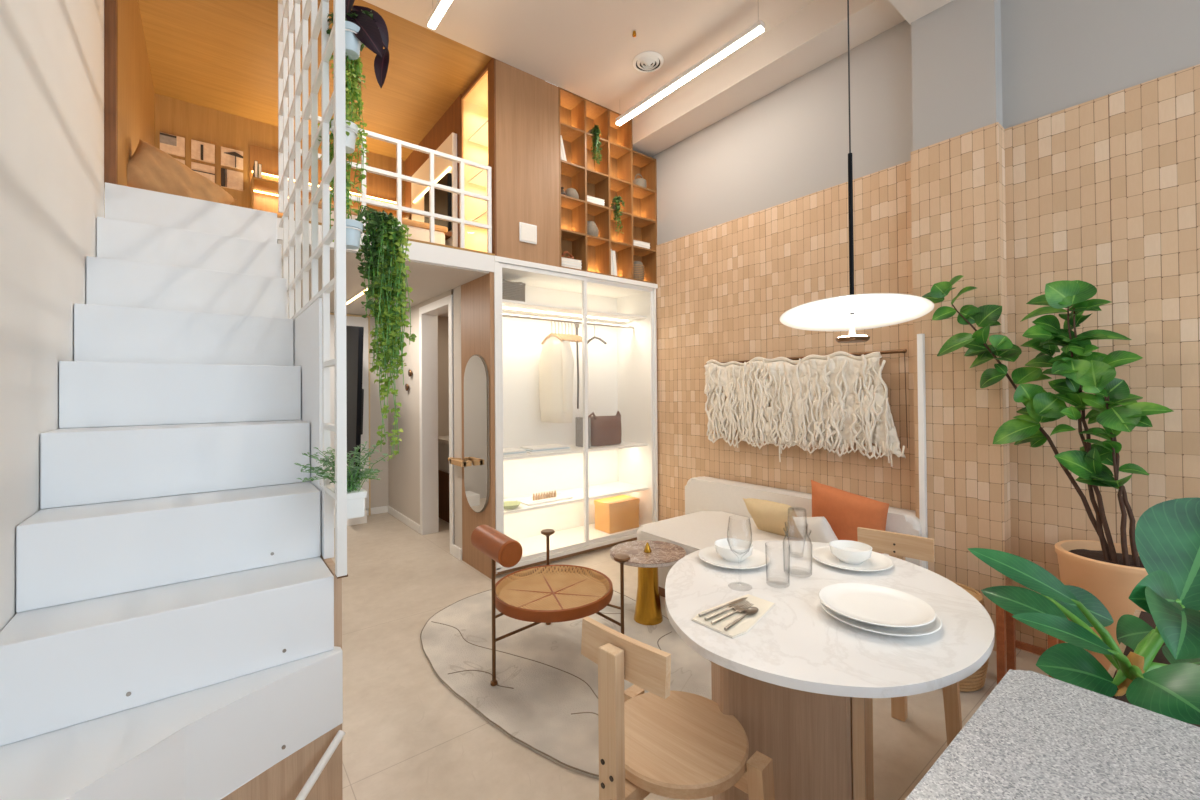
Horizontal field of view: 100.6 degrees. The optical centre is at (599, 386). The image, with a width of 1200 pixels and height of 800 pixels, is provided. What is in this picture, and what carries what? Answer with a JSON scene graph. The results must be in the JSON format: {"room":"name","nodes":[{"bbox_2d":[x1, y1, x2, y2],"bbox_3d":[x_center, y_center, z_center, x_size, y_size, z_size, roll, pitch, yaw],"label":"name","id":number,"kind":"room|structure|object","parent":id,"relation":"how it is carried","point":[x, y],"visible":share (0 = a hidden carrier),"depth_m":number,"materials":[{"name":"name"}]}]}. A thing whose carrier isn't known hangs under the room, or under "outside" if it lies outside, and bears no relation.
{"room":"studio apartment","nodes":[
{"label":"studio apartment","id":0,"kind":"room"},
{"bbox_2d":[0,0,103,631],"bbox_3d":[-0.589,-0.645,0.011,0.120,4.000,5.927,0,-1,-38],"label":"wall","id":1,"kind":"structure","parent":0,"point":[52,51],"depth_m":1.45,"materials":[{"name":"paint"}]},
{"bbox_2d":[888,0,952,24],"bbox_3d":[0.510,-2.279,1.617,3.600,0.360,0.420,0,-1,-38],"label":"ceiling","id":2,"kind":"structure","parent":1,"relation":"attached to","point":[911,10],"depth_m":2.75,"materials":[{"name":"paint"}]},
{"bbox_2d":[104,0,154,217],"bbox_3d":[-3.111,-1.699,3.229,0.205,1.490,2.123,0,-1,-38],"label":"wall","id":3,"kind":"structure","parent":0,"point":[136,94],"depth_m":2.92,"materials":[{"name":"brown wood"}]},
{"bbox_2d":[104,0,117,184],"bbox_3d":[-2.376,-1.717,2.422,0.042,1.482,0.054,0,-1,-38],"label":"trim","id":4,"kind":"structure","parent":3,"relation":"attached to","point":[110,6],"depth_m":2.40,"materials":[{"name":"brown wood"}]},
{"bbox_2d":[155,93,404,207],"bbox_3d":[-2.912,-1.687,4.771,2.300,1.490,0.140,0,-1,-38],"label":"wall","id":5,"kind":"structure","parent":0,"point":[176,117],"depth_m":4.38,"materials":[{"name":"brown wood"}]},
{"bbox_2d":[160,132,184,156],"bbox_3d":[-3.563,-2.019,4.154,0.158,0.158,0.034,0,-1,-38],"label":"picture","id":6,"kind":"object","parent":5,"relation":"attached to","point":[170,144],"visible":0.83,"depth_m":4.15},
{"bbox_2d":[191,139,214,163],"bbox_3d":[-3.406,-2.019,4.278,0.158,0.158,0.034,0,-1,-38],"label":"picture","id":7,"kind":"object","parent":5,"relation":"attached to","point":[201,151],"visible":1,"depth_m":4.27},
{"bbox_2d":[191,162,214,182],"bbox_3d":[-3.405,-1.829,4.277,0.158,0.158,0.032,0,-1,-38],"label":"picture","id":8,"kind":"object","parent":5,"relation":"attached to","point":[207,171],"visible":0.52,"depth_m":4.28},
{"bbox_2d":[221,168,242,190],"bbox_3d":[-3.247,-1.829,4.399,0.158,0.158,0.034,0,-1,-38],"label":"picture","id":9,"kind":"object","parent":5,"relation":"attached to","point":[230,179],"visible":1,"depth_m":4.39},
{"bbox_2d":[221,146,242,169],"bbox_3d":[-3.248,-2.019,4.401,0.158,0.158,0.034,0,-1,-38],"label":"picture","id":10,"kind":"object","parent":5,"relation":"attached to","point":[232,158],"visible":1,"depth_m":4.39},
{"bbox_2d":[250,145,409,218],"bbox_3d":[-2.544,-1.569,4.777,1.315,1.230,0.299,0,-1,-38],"label":"wall niche","id":11,"kind":"object","parent":5,"relation":"attached to","point":[264,190],"visible":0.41,"depth_m":4.60,"materials":[{"name":"brown wood"}]},
{"bbox_2d":[250,176,409,218],"bbox_3d":[-2.540,-1.376,4.771,1.315,0.842,0.290,0,-1,-38],"label":"shelf","id":12,"kind":"object","parent":11,"relation":"attached to","point":[263,192],"depth_m":4.54,"materials":[{"name":"brown wood"}]},
{"bbox_2d":[104,184,494,255],"bbox_3d":[-2.234,-0.949,3.872,2.052,0.017,2.173,0,-1,-38],"label":"floor","id":13,"kind":"structure","parent":0,"point":[278,216],"depth_m":3.39,"materials":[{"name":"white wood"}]},
{"bbox_2d":[127,139,235,204],"bbox_3d":[-2.518,-1.162,2.948,0.613,0.566,0.298,0,-1,-38],"label":"floor cushion","id":14,"kind":"object","parent":13,"relation":"on","point":[151,168],"visible":0.52,"depth_m":2.87,"materials":[{"name":"fabric"}]},
{"bbox_2d":[288,198,447,244],"bbox_3d":[-2.012,-1.131,4.190,1.100,0.347,1.150,0,-1,-38],"label":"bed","id":15,"kind":"object","parent":13,"relation":"on","point":[419,230],"visible":0.1,"depth_m":3.93,"materials":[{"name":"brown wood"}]},
{"bbox_2d":[294,111,491,252],"bbox_3d":[-1.308,-1.281,3.253,1.293,0.652,0.030,0,-1,-38],"label":"loft railing","id":16,"kind":"object","parent":13,"relation":"on","point":[398,143],"visible":0.52,"depth_m":3.37,"materials":[{"name":"white metal"}]},
{"bbox_2d":[461,68,487,251],"bbox_3d":[-0.829,-1.682,4.013,0.355,1.427,0.580,0,-1,-38],"label":"cabinet","id":17,"kind":"object","parent":13,"relation":"on","point":[474,104],"visible":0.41,"depth_m":4.16,"materials":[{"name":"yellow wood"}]},
{"bbox_2d":[468,120,487,223],"bbox_3d":[-0.816,-1.713,4.024,0.280,0.715,0.548,0,-1,-38],"label":"shelf","id":18,"kind":"object","parent":17,"relation":"attached to","point":[478,142],"depth_m":4.17,"materials":[{"name":"glass"}]},
{"bbox_2d":[462,58,537,96],"bbox_3d":[-0.798,-2.427,4.061,0.445,0.058,0.602,0,-1,-38],"label":"trim","id":19,"kind":"structure","parent":17,"relation":"on","point":[486,66],"depth_m":3.92,"materials":[{"name":"brown wood"}]},
{"bbox_2d":[288,309,388,507],"bbox_3d":[-2.258,0.311,5.886,3.100,2.225,0.140,0,-1,-38],"label":"wall","id":20,"kind":"structure","parent":0,"point":[379,488],"depth_m":5.60,"materials":[{"name":"paint"}]},
{"bbox_2d":[330,313,370,515],"bbox_3d":[-2.773,0.318,5.367,0.550,2.210,0.037,0,-1,-38],"label":"sliding door","id":21,"kind":"structure","parent":20,"relation":"in","point":[351,320],"depth_m":5.49,"materials":[{"name":"white metal"}]},
{"bbox_2d":[346,326,363,470],"bbox_3d":[-2.474,0.092,5.041,0.122,1.476,0.893,0,-1,-38],"label":"glass pane","id":22,"kind":"object","parent":21,"relation":"in","point":[354,335],"visible":0.76,"depth_m":4.83,"materials":[{"name":"black glass"}]},
{"bbox_2d":[365,505,388,514],"bbox_3d":[-2.517,1.385,5.568,0.300,0.075,0.015,0,-1,-38],"label":"baseboard","id":23,"kind":"structure","parent":20,"relation":"attached to","point":[383,509],"depth_m":5.59,"materials":[{"name":"white wood"}]},
{"bbox_2d":[288,241,488,315],"bbox_3d":[-2.111,-0.813,4.265,1.262,0.008,2.620,0,-1,-38],"label":"ceiling","id":24,"kind":"structure","parent":0,"point":[427,281],"depth_m":3.81,"materials":[{"name":"paint"}]},
{"bbox_2d":[277,218,493,271],"bbox_3d":[-2.111,-0.878,4.281,1.355,0.120,2.678,0,-1,-38],"label":"trim","id":25,"kind":"structure","parent":24,"relation":"attached to","point":[421,252],"depth_m":3.38,"materials":[{"name":"paint"}]},
{"bbox_2d":[388,132,461,548],"bbox_3d":[-1.721,-0.355,4.894,0.155,3.530,2.100,0,-1,-38],"label":"wall","id":26,"kind":"structure","parent":0,"point":[404,468],"depth_m":4.90,"materials":[{"name":"paint"}]},
{"bbox_2d":[388,506,419,532],"bbox_3d":[-2.065,1.378,5.223,0.015,0.075,1.085,0,-1,-38],"label":"baseboard","id":27,"kind":"structure","parent":26,"relation":"attached to","point":[393,512],"depth_m":5.16,"materials":[{"name":"white wood"}]},
{"bbox_2d":[419,295,453,554],"bbox_3d":[-1.423,0.319,4.521,0.157,2.170,0.820,0,-1,-38],"label":"door","id":28,"kind":"structure","parent":26,"relation":"in","point":[428,314],"depth_m":4.77,"materials":[{"name":"wood"}]},
{"bbox_2d":[424,173,451,240],"bbox_3d":[-1.486,-1.522,4.411,0.100,0.530,0.660,0,-1,-38],"label":"television","id":29,"kind":"object","parent":26,"relation":"attached to","point":[442,199],"visible":0.41,"depth_m":4.25,"materials":[{"name":"black glass"}]},
{"bbox_2d":[405,94,461,246],"bbox_3d":[-1.571,-1.697,4.798,0.155,1.490,1.550,0,-1,-38],"label":"wall","id":30,"kind":"structure","parent":0,"point":[450,122],"depth_m":4.53,"materials":[{"name":"brown wood"}]},
{"bbox_2d":[420,290,451,306],"bbox_3d":[-1.429,-0.788,4.533,0.140,0.065,0.800,0,-1,-38],"label":"wall","id":31,"kind":"structure","parent":0,"point":[447,293],"depth_m":4.46,"materials":[{"name":"paint"}]},
{"bbox_2d":[438,316,448,435],"bbox_3d":[-1.874,0.306,5.679,0.550,2.225,0.060,0,-1,-38],"label":"wall","id":32,"kind":"structure","parent":0,"point":[443,337],"depth_m":5.71,"materials":[{"name":"paint"}]},
{"bbox_2d":[138,0,814,160],"bbox_3d":[0.007,-2.492,1.950,3.620,0.120,8.200,0,-1,-38],"label":"ceiling","id":33,"kind":"structure","parent":0,"point":[220,55],"depth_m":3.57,"materials":[{"name":"brown wood"}]},
{"bbox_2d":[428,0,452,29],"bbox_3d":[-0.585,-2.318,2.488,0.044,0.208,1.480,0,-1,-38],"label":"linear light","id":34,"kind":"object","parent":33,"relation":"hanging from","point":[441,6],"visible":1,"depth_m":2.95,"materials":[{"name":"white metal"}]},
{"bbox_2d":[633,51,663,72],"bbox_3d":[0.358,-2.404,3.709,0.230,0.030,0.230,0,-1,-38],"label":"ceiling vent","id":35,"kind":"object","parent":33,"relation":"in","point":[647,61],"visible":1,"depth_m":3.69,"materials":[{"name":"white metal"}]},
{"bbox_2d":[616,18,764,125],"bbox_3d":[0.580,-2.317,3.653,0.044,0.208,1.400,0,-1,-38],"label":"linear light","id":36,"kind":"object","parent":33,"relation":"hanging from","point":[757,28],"visible":1,"depth_m":3.51,"materials":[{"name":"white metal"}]},
{"bbox_2d":[780,0,933,342],"bbox_3d":[0.878,-1.129,1.758,0.477,1.943,0.479,0,-1,-38],"label":"pendant lamp","id":37,"kind":"object","parent":33,"relation":"hanging from","point":[852,312],"visible":1,"depth_m":1.75,"materials":[{"name":"metal"}]},
{"bbox_2d":[496,59,559,266],"bbox_3d":[-0.555,-1.682,3.837,0.550,1.454,0.030,0,-1,-38],"label":"wall","id":38,"kind":"structure","parent":0,"point":[527,118],"depth_m":3.81,"materials":[{"name":"brown wood"}]},
{"bbox_2d":[488,58,496,255],"bbox_3d":[-0.798,-1.682,3.690,0.015,1.455,0.102,0,-1,-38],"label":"trim","id":39,"kind":"structure","parent":38,"relation":"attached to","point":[492,65],"depth_m":3.67,"materials":[{"name":"brown wood"}]},
{"bbox_2d":[519,222,536,243],"bbox_3d":[-0.548,-1.173,3.805,0.150,0.145,0.016,0,-1,-38],"label":"wall plate","id":40,"kind":"object","parent":38,"relation":"attached to","point":[527,232],"visible":1,"depth_m":3.80,"materials":[{"name":"white plastic"}]},
{"bbox_2d":[331,512,1047,799],"bbox_3d":[0.013,1.422,2.337,4.100,0.100,8.900,0,-1,-38],"label":"floor","id":41,"kind":"structure","parent":0,"point":[407,736],"depth_m":2.13,"materials":[{"name":"stone"}]},
{"bbox_2d":[0,182,342,799],"bbox_3d":[-1.448,0.195,1.802,0.729,2.368,2.127,0,-1,-38],"label":"staircase","id":42,"kind":"structure","parent":41,"relation":"on","point":[175,632],"depth_m":1.50,"materials":[{"name":"white wood"}]},
{"bbox_2d":[278,0,347,578],"bbox_3d":[-1.294,-0.913,2.167,0.031,3.006,1.626,0,-1,-38],"label":"screen","id":43,"kind":"object","parent":42,"relation":"attached to","point":[292,34],"visible":0.85,"depth_m":1.85,"materials":[{"name":"white metal"}]},
{"bbox_2d":[294,441,387,518],"bbox_3d":[-0.839,0.302,1.616,0.268,0.230,0.237,0,-1,-38],"label":"planter","id":44,"kind":"object","parent":43,"relation":"hanging from","point":[356,495],"visible":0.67,"depth_m":1.60,"materials":[{"name":"green plant"}]},
{"bbox_2d":[317,55,368,241],"bbox_3d":[-0.929,-0.897,1.816,0.164,0.712,0.246,0,-1,-38],"label":"planter","id":45,"kind":"object","parent":43,"relation":"hanging from","point":[352,129],"visible":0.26,"depth_m":1.80,"materials":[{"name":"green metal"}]},
{"bbox_2d":[326,0,388,151],"bbox_3d":[-0.847,-1.118,1.742,0.188,0.577,0.182,0,-1,-38],"label":"planter","id":46,"kind":"object","parent":43,"relation":"hanging from","point":[364,26],"visible":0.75,"depth_m":1.72,"materials":[{"name":"white metal"}]},
{"bbox_2d":[331,205,416,460],"bbox_3d":[-0.836,-0.187,1.823,0.174,0.936,0.295,-1,-1,43],"label":"planter","id":47,"kind":"object","parent":43,"relation":"hanging from","point":[385,254],"visible":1,"depth_m":1.83,"materials":[{"name":"white metal"}]},
{"bbox_2d":[295,730,344,799],"bbox_3d":[-0.849,1.196,1.201,0.023,0.341,0.619,-1,-1,14],"label":"handrail","id":48,"kind":"object","parent":42,"relation":"attached to","point":[312,779],"visible":1,"depth_m":1.41,"materials":[{"name":"white metal"}]},
{"bbox_2d":[334,509,366,527],"bbox_3d":[-2.782,1.356,5.104,0.670,0.130,0.300,0,-1,-38],"label":"baseboard","id":49,"kind":"structure","parent":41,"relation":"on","point":[360,520],"depth_m":5.13,"materials":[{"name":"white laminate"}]},
{"bbox_2d":[438,435,449,522],"bbox_3d":[-1.542,0.983,5.394,0.360,0.860,0.760,0,-1,-38],"label":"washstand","id":50,"kind":"object","parent":41,"relation":"on","point":[443,441],"visible":0.12,"depth_m":5.31,"materials":[{"name":"brown wood"}]},
{"bbox_2d":[438,442,448,472],"bbox_3d":[-1.530,0.753,5.395,0.300,0.320,0.500,0,-1,-38],"label":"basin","id":51,"kind":"object","parent":50,"relation":"in","point":[443,449],"depth_m":5.34,"materials":[{"name":"ceramic"}]},
{"bbox_2d":[461,256,658,578],"bbox_3d":[-0.286,0.220,4.332,1.690,2.345,0.550,0,-1,-38],"label":"wardrobe","id":52,"kind":"object","parent":41,"relation":"on","point":[620,375],"visible":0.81,"depth_m":4.43,"materials":[{"name":"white wood"}]},
{"bbox_2d":[448,457,471,466],"bbox_3d":[-1.133,0.586,3.943,0.096,0.040,0.420,0,-1,-38],"label":"door handle","id":53,"kind":"object","parent":52,"relation":"attached to","point":[455,461],"visible":1,"depth_m":3.81,"materials":[{"name":"metal"}]},
{"bbox_2d":[464,354,489,512],"bbox_3d":[-0.942,0.353,3.785,0.016,1.200,0.430,0,-1,-38],"label":"oval mirror","id":54,"kind":"object","parent":52,"relation":"attached to","point":[476,377],"visible":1,"depth_m":3.74,"materials":[{"name":"silver glass"}]},
{"bbox_2d":[504,501,520,508],"bbox_3d":[-0.710,0.930,3.909,0.180,0.032,0.180,0,-1,-38],"label":"glass dish","id":55,"kind":"object","parent":52,"relation":"on","point":[507,504],"visible":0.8,"depth_m":3.96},
{"bbox_2d":[502,279,525,301],"bbox_3d":[-0.758,-0.753,4.050,0.290,0.185,0.230,0,-1,-38],"label":"wicker basket","id":56,"kind":"object","parent":52,"relation":"on","point":[514,291],"visible":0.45,"depth_m":3.97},
{"bbox_2d":[503,448,527,456],"bbox_3d":[-0.736,0.518,3.958,0.260,0.038,0.200,0,-1,-38],"label":"folded cloth","id":57,"kind":"object","parent":52,"relation":"on","point":[506,451],"visible":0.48,"depth_m":3.90,"materials":[{"name":"white fabric"}]},
{"bbox_2d":[516,490,572,505],"bbox_3d":[-0.465,0.912,4.171,0.430,0.069,0.210,0,-1,-38],"label":"tray","id":58,"kind":"object","parent":52,"relation":"on","point":[551,497],"visible":0.99,"depth_m":4.13,"materials":[{"name":"ceramic"}]},
{"bbox_2d":[520,444,570,453],"bbox_3d":[-0.465,0.518,4.196,0.400,0.038,0.200,0,-1,-38],"label":"folded cloth","id":59,"kind":"object","parent":52,"relation":"on","point":[549,447],"visible":0.86,"depth_m":4.13,"materials":[{"name":"white fabric"}]},
{"bbox_2d":[558,318,569,340],"bbox_3d":[-0.355,-0.483,4.298,0.022,0.221,0.331,0,-1,-38],"label":"hanger","id":60,"kind":"object","parent":52,"relation":"hanging from","point":[564,336],"visible":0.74,"depth_m":4.24,"materials":[{"name":"wood"}]},
{"bbox_2d":[539,335,573,422],"bbox_3d":[-0.376,-0.070,4.276,0.191,0.747,0.466,0,-1,-38],"label":"shirt","id":61,"kind":"object","parent":60,"relation":"hanging from","point":[556,363],"visible":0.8,"depth_m":4.15,"materials":[{"name":"fabric"}]},
{"bbox_2d":[502,299,646,322],"bbox_3d":[-0.316,-0.652,4.377,1.578,0.020,0.432,0,-1,-38],"label":"shelf","id":62,"kind":"object","parent":52,"relation":"attached to","point":[512,307],"depth_m":4.36,"materials":[{"name":"white laminate"}]},
{"bbox_2d":[503,441,647,460],"bbox_3d":[-0.306,0.548,4.366,1.578,0.020,0.432,0,-1,-38],"label":"shelf","id":63,"kind":"object","parent":52,"relation":"attached to","point":[624,444],"depth_m":4.35,"materials":[{"name":"white laminate"}]},
{"bbox_2d":[504,481,647,514],"bbox_3d":[-0.303,0.958,4.362,1.578,0.020,0.432,0,-1,-38],"label":"shelf","id":64,"kind":"object","parent":52,"relation":"attached to","point":[599,489],"depth_m":4.47,"materials":[{"name":"white laminate"}]},
{"bbox_2d":[575,323,578,408],"bbox_3d":[-0.200,-0.185,4.400,0.040,0.755,0.025,0,-1,-38],"label":"belt","id":65,"kind":"object","parent":52,"relation":"hanging from","point":[576,324],"visible":0.94,"depth_m":4.40,"materials":[{"name":"fabric"}]},
{"bbox_2d":[575,411,621,447],"bbox_3d":[0.023,0.380,4.568,0.468,0.310,0.200,0,-1,-38],"label":"leather bag","id":66,"kind":"object","parent":52,"relation":"on","point":[602,430],"visible":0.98,"depth_m":4.50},
{"bbox_2d":[558,87,656,283],"bbox_3d":[0.038,-1.684,4.416,1.095,1.461,0.212,0,-1,-38],"label":"bookcase","id":67,"kind":"object","parent":52,"relation":"on","point":[615,174],"visible":0.64,"depth_m":4.40,"materials":[{"name":"brown wood"}]},
{"bbox_2d":[587,221,598,236],"bbox_3d":[-0.085,-1.348,4.308,0.144,0.150,0.144,0,-1,-38],"label":"woven vase","id":68,"kind":"object","parent":67,"relation":"on","point":[592,229],"visible":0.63,"depth_m":4.25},
{"bbox_2d":[588,125,601,163],"bbox_3d":[-0.043,-2.044,4.257,0.093,0.353,0.180,0,-1,-26],"label":"trailing plant","id":69,"kind":"object","parent":67,"relation":"on","point":[595,131],"visible":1,"depth_m":4.22,"materials":[{"name":"green plant"}]},
{"bbox_2d":[610,196,624,233],"bbox_3d":[0.146,-1.501,4.391,0.137,0.351,0.177,0,-1,-38],"label":"trailing plant","id":70,"kind":"object","parent":67,"relation":"on","point":[616,200],"visible":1,"depth_m":4.35,"materials":[{"name":"green plant"}]},
{"bbox_2d":[634,261,644,280],"bbox_3d":[0.339,-1.067,4.660,0.161,0.195,0.161,0,-1,-38],"label":"vase","id":71,"kind":"object","parent":67,"relation":"on","point":[639,271],"visible":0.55,"depth_m":4.59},
{"bbox_2d":[594,495,639,533],"bbox_3d":[0.159,1.182,4.649,0.370,0.269,0.230,0,-1,-38],"label":"storage box","id":72,"kind":"object","parent":52,"relation":"on","point":[619,513],"visible":1,"depth_m":4.55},
{"bbox_2d":[420,580,711,778],"bbox_3d":[-0.153,1.368,2.620,1.299,0.014,1.927,0,-1,-38],"label":"rug","id":73,"kind":"object","parent":41,"relation":"on","point":[544,698],"visible":0.5,"depth_m":2.39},
{"bbox_2d":[471,525,629,685],"bbox_3d":[-0.274,1.014,2.487,0.704,0.697,0.731,0,-1,-38],"label":"armchair","id":74,"kind":"object","parent":73,"relation":"on","point":[574,592],"visible":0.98,"depth_m":2.39,"materials":[{"name":"brown metal"}]},
{"bbox_2d":[610,540,685,624],"bbox_3d":[0.283,1.171,2.933,0.442,0.408,0.433,0,-1,-38],"label":"side table","id":75,"kind":"object","parent":73,"relation":"on","point":[648,611],"visible":0.84,"depth_m":2.88,"materials":[{"name":"gold metal"}]},
{"bbox_2d":[581,616,774,799],"bbox_3d":[0.163,0.979,1.351,0.443,0.765,0.477,0,-1,-22],"label":"dining chair","id":76,"kind":"object","parent":41,"relation":"on","point":[663,741],"visible":0.99,"depth_m":1.22,"materials":[{"name":"brown wood"}]},
{"bbox_2d":[637,476,921,596],"bbox_3d":[0.972,1.056,3.247,1.008,0.632,1.740,0,-1,-38],"label":"sofa","id":77,"kind":"object","parent":41,"relation":"on","point":[715,508],"visible":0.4,"depth_m":3.41,"materials":[{"name":"white fabric"}]},
{"bbox_2d":[743,498,801,537],"bbox_3d":[1.144,0.871,3.244,0.237,0.268,0.360,0,-1,-38],"label":"cushion","id":78,"kind":"object","parent":77,"relation":"on","point":[768,516],"visible":0.8,"depth_m":3.16,"materials":[{"name":"beige fabric"}]},
{"bbox_2d":[792,516,837,542],"bbox_3d":[1.275,0.867,2.915,0.161,0.270,0.259,0,-1,-28],"label":"cushion","id":79,"kind":"object","parent":77,"relation":"on","point":[822,532],"visible":0.66,"depth_m":2.86,"materials":[{"name":"white fabric"}]},
{"bbox_2d":[811,480,888,552],"bbox_3d":[1.469,0.800,2.967,0.197,0.455,0.515,0,-1,-38],"label":"cushion","id":80,"kind":"object","parent":77,"relation":"on","point":[845,511],"visible":0.64,"depth_m":2.89,"materials":[{"name":"orange fabric"}]},
{"bbox_2d":[665,541,994,799],"bbox_3d":[0.638,0.989,1.527,1.045,0.740,0.912,0,-1,-38],"label":"dining table","id":81,"kind":"object","parent":41,"relation":"on","point":[802,684],"visible":0.87,"depth_m":1.40,"materials":[{"name":"white stone"}]},
{"bbox_2d":[692,594,774,637],"bbox_3d":[0.381,0.617,1.355,0.260,0.004,0.150,0,-1,-38],"label":"napkin","id":82,"kind":"object","parent":81,"relation":"on","point":[744,625],"visible":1,"depth_m":1.32,"materials":[{"name":"fabric"}]},
{"bbox_2d":[698,597,747,616],"bbox_3d":[0.346,0.610,1.388,0.196,0.008,0.010,0,-1,-35],"label":"knife","id":83,"kind":"object","parent":82,"relation":"on","point":[741,599],"visible":1,"depth_m":1.38,"materials":[{"name":"metal"}]},
{"bbox_2d":[704,600,747,620],"bbox_3d":[0.347,0.609,1.359,0.172,0.009,0.023,0,-1,-38],"label":"fork","id":84,"kind":"object","parent":82,"relation":"on","point":[735,606],"visible":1,"depth_m":1.36,"materials":[{"name":"metal"}]},
{"bbox_2d":[711,602,753,624],"bbox_3d":[0.355,0.609,1.341,0.171,0.009,0.021,0,-1,-38],"label":"fork","id":85,"kind":"object","parent":82,"relation":"on","point":[739,609],"visible":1,"depth_m":1.34,"materials":[{"name":"metal"}]},
{"bbox_2d":[724,607,758,630],"bbox_3d":[0.369,0.609,1.317,0.167,0.008,0.034,0,-1,-41],"label":"spoon","id":86,"kind":"object","parent":82,"relation":"on","point":[751,610],"visible":1,"depth_m":1.34,"materials":[{"name":"metal"}]},
{"bbox_2d":[698,546,769,568],"bbox_3d":[0.477,0.613,1.780,0.250,0.019,0.250,0,-1,-38],"label":"dinner plate","id":87,"kind":"object","parent":81,"relation":"on","point":[709,555],"visible":0.66,"depth_m":1.76,"materials":[{"name":"ceramic"}]},
{"bbox_2d":[714,538,753,561],"bbox_3d":[0.479,0.589,1.786,0.136,0.052,0.136,0,-1,-38],"label":"bowl","id":88,"kind":"object","parent":87,"relation":"on","point":[732,549],"visible":0.99,"depth_m":1.76,"materials":[{"name":"ceramic"}]},
{"bbox_2d":[811,546,892,571],"bbox_3d":[0.882,0.609,1.754,0.260,0.019,0.260,0,-1,-38],"label":"dinner plate","id":89,"kind":"object","parent":81,"relation":"on","point":[876,562],"visible":0.7,"depth_m":1.73,"materials":[{"name":"ceramic"}]},
{"bbox_2d":[829,540,871,563],"bbox_3d":[0.881,0.585,1.754,0.136,0.052,0.136,0,-1,-38],"label":"bowl","id":90,"kind":"object","parent":89,"relation":"on","point":[846,551],"visible":1,"depth_m":1.73,"materials":[{"name":"ceramic"}]},
{"bbox_2d":[820,601,941,636],"bbox_3d":[0.745,0.606,1.336,0.284,0.019,0.284,0,-1,-38],"label":"dinner plate","id":91,"kind":"object","parent":81,"relation":"on","point":[934,626],"visible":0.34,"depth_m":1.25,"materials":[{"name":"ceramic"}]},
{"bbox_2d":[818,583,935,627],"bbox_3d":[0.737,0.588,1.339,0.276,0.019,0.276,0,-1,-38],"label":"dinner plate","id":92,"kind":"object","parent":91,"relation":"on","point":[866,603],"visible":1,"depth_m":1.34,"materials":[{"name":"ceramic"}]},
{"bbox_2d":[857,527,961,746],"bbox_3d":[1.088,0.976,1.894,0.500,0.765,0.454,-1,-1,41],"label":"dining chair","id":93,"kind":"object","parent":41,"relation":"on","point":[897,545],"visible":0.1,"depth_m":1.99,"materials":[{"name":"brown wood"}]},
{"bbox_2d":[954,582,988,691],"bbox_3d":[1.624,1.159,2.364,0.354,0.397,0.354,-1,-1,38],"label":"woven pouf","id":94,"kind":"object","parent":41,"relation":"on","point":[976,681],"visible":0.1,"depth_m":2.21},
{"bbox_2d":[996,584,1065,684],"bbox_3d":[1.855,1.130,2.142,0.200,0.450,0.215,0,-1,-38],"label":"wooden stool","id":95,"kind":"object","parent":41,"relation":"on","point":[1006,642],"visible":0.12,"depth_m":2.17,"materials":[{"name":"red wood"}]},
{"bbox_2d":[922,275,1172,670],"bbox_3d":[2.048,0.387,2.345,0.424,1.936,0.951,0,-1,-38],"label":"potted plant","id":96,"kind":"object","parent":41,"relation":"on","point":[1110,571],"visible":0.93,"depth_m":2.17,"materials":[{"name":"plant"}]},
{"bbox_2d":[905,669,1199,799],"bbox_3d":[0.830,0.971,0.257,1.122,0.750,1.206,0,-1,-38],"label":"kitchen island","id":97,"kind":"object","parent":41,"relation":"on","point":[1035,736],"visible":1,"depth_m":0.82,"materials":[{"name":"stone"}]},
{"bbox_2d":[968,497,1199,726],"bbox_3d":[1.580,0.820,1.139,0.909,1.054,1.066,0,-1,-38],"label":"plant","id":98,"kind":"object","parent":41,"relation":"on","point":[1155,665],"visible":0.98,"depth_m":1.23,"materials":[{"name":"green plant"}]},
{"bbox_2d":[652,0,1199,244],"bbox_3d":[2.263,-2.001,2.582,0.150,1.288,6.427,0,-1,-38],"label":"wall","id":99,"kind":"structure","parent":0,"point":[790,143],"depth_m":3.13,"materials":[{"name":"grey paint"}]},
{"bbox_2d":[632,0,904,156],"bbox_3d":[2.161,-2.390,2.509,0.500,0.350,6.427,0,-1,-38],"label":"beam","id":100,"kind":"structure","parent":99,"relation":"attached to","point":[816,34],"depth_m":3.51,"materials":[{"name":"paint"}]},
{"bbox_2d":[656,64,1199,655],"bbox_3d":[2.275,0.000,2.560,0.162,2.710,6.427,0,-1,-38],"label":"cladding","id":101,"kind":"object","parent":99,"relation":"attached to","point":[1103,192],"visible":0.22,"depth_m":2.54,"materials":[{"name":"tile"}]},
{"bbox_2d":[704,349,907,466],"bbox_3d":[1.335,0.151,3.515,0.138,0.762,1.506,0,-1,-38],"label":"wall hanging","id":102,"kind":"object","parent":101,"relation":"attached to","point":[840,397],"depth_m":3.37,"materials":[{"name":"white fabric"}]},
{"bbox_2d":[917,334,927,568],"bbox_3d":[1.815,0.381,2.807,0.030,1.360,0.032,0,-1,-38],"label":"wall light","id":103,"kind":"object","parent":101,"relation":"attached to","point":[920,337],"visible":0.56,"depth_m":2.80,"materials":[{"name":"white metal"}]},
{"bbox_2d":[911,0,1002,150],"bbox_3d":[1.961,-1.732,2.753,0.115,0.758,0.385,0,-1,-38],"label":"column","id":104,"kind":"structure","parent":99,"relation":"attached to","point":[957,54],"depth_m":2.70,"materials":[{"name":"grey paint"}]},
{"bbox_2d":[910,122,1011,654],"bbox_3d":[1.966,0.003,2.730,0.113,2.712,0.405,0,-1,-38],"label":"column","id":105,"kind":"structure","parent":99,"relation":"attached to","point":[958,196],"depth_m":2.67,"materials":[{"name":"tile"}]},
{"bbox_2d":[1055,540,1147,670],"bbox_3d":[2.226,1.032,2.130,0.410,0.638,0.410,0,-1,-38],"label":"pot","id":106,"kind":"object","parent":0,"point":[1111,576],"depth_m":2.06,"materials":[{"name":"ceramic"}]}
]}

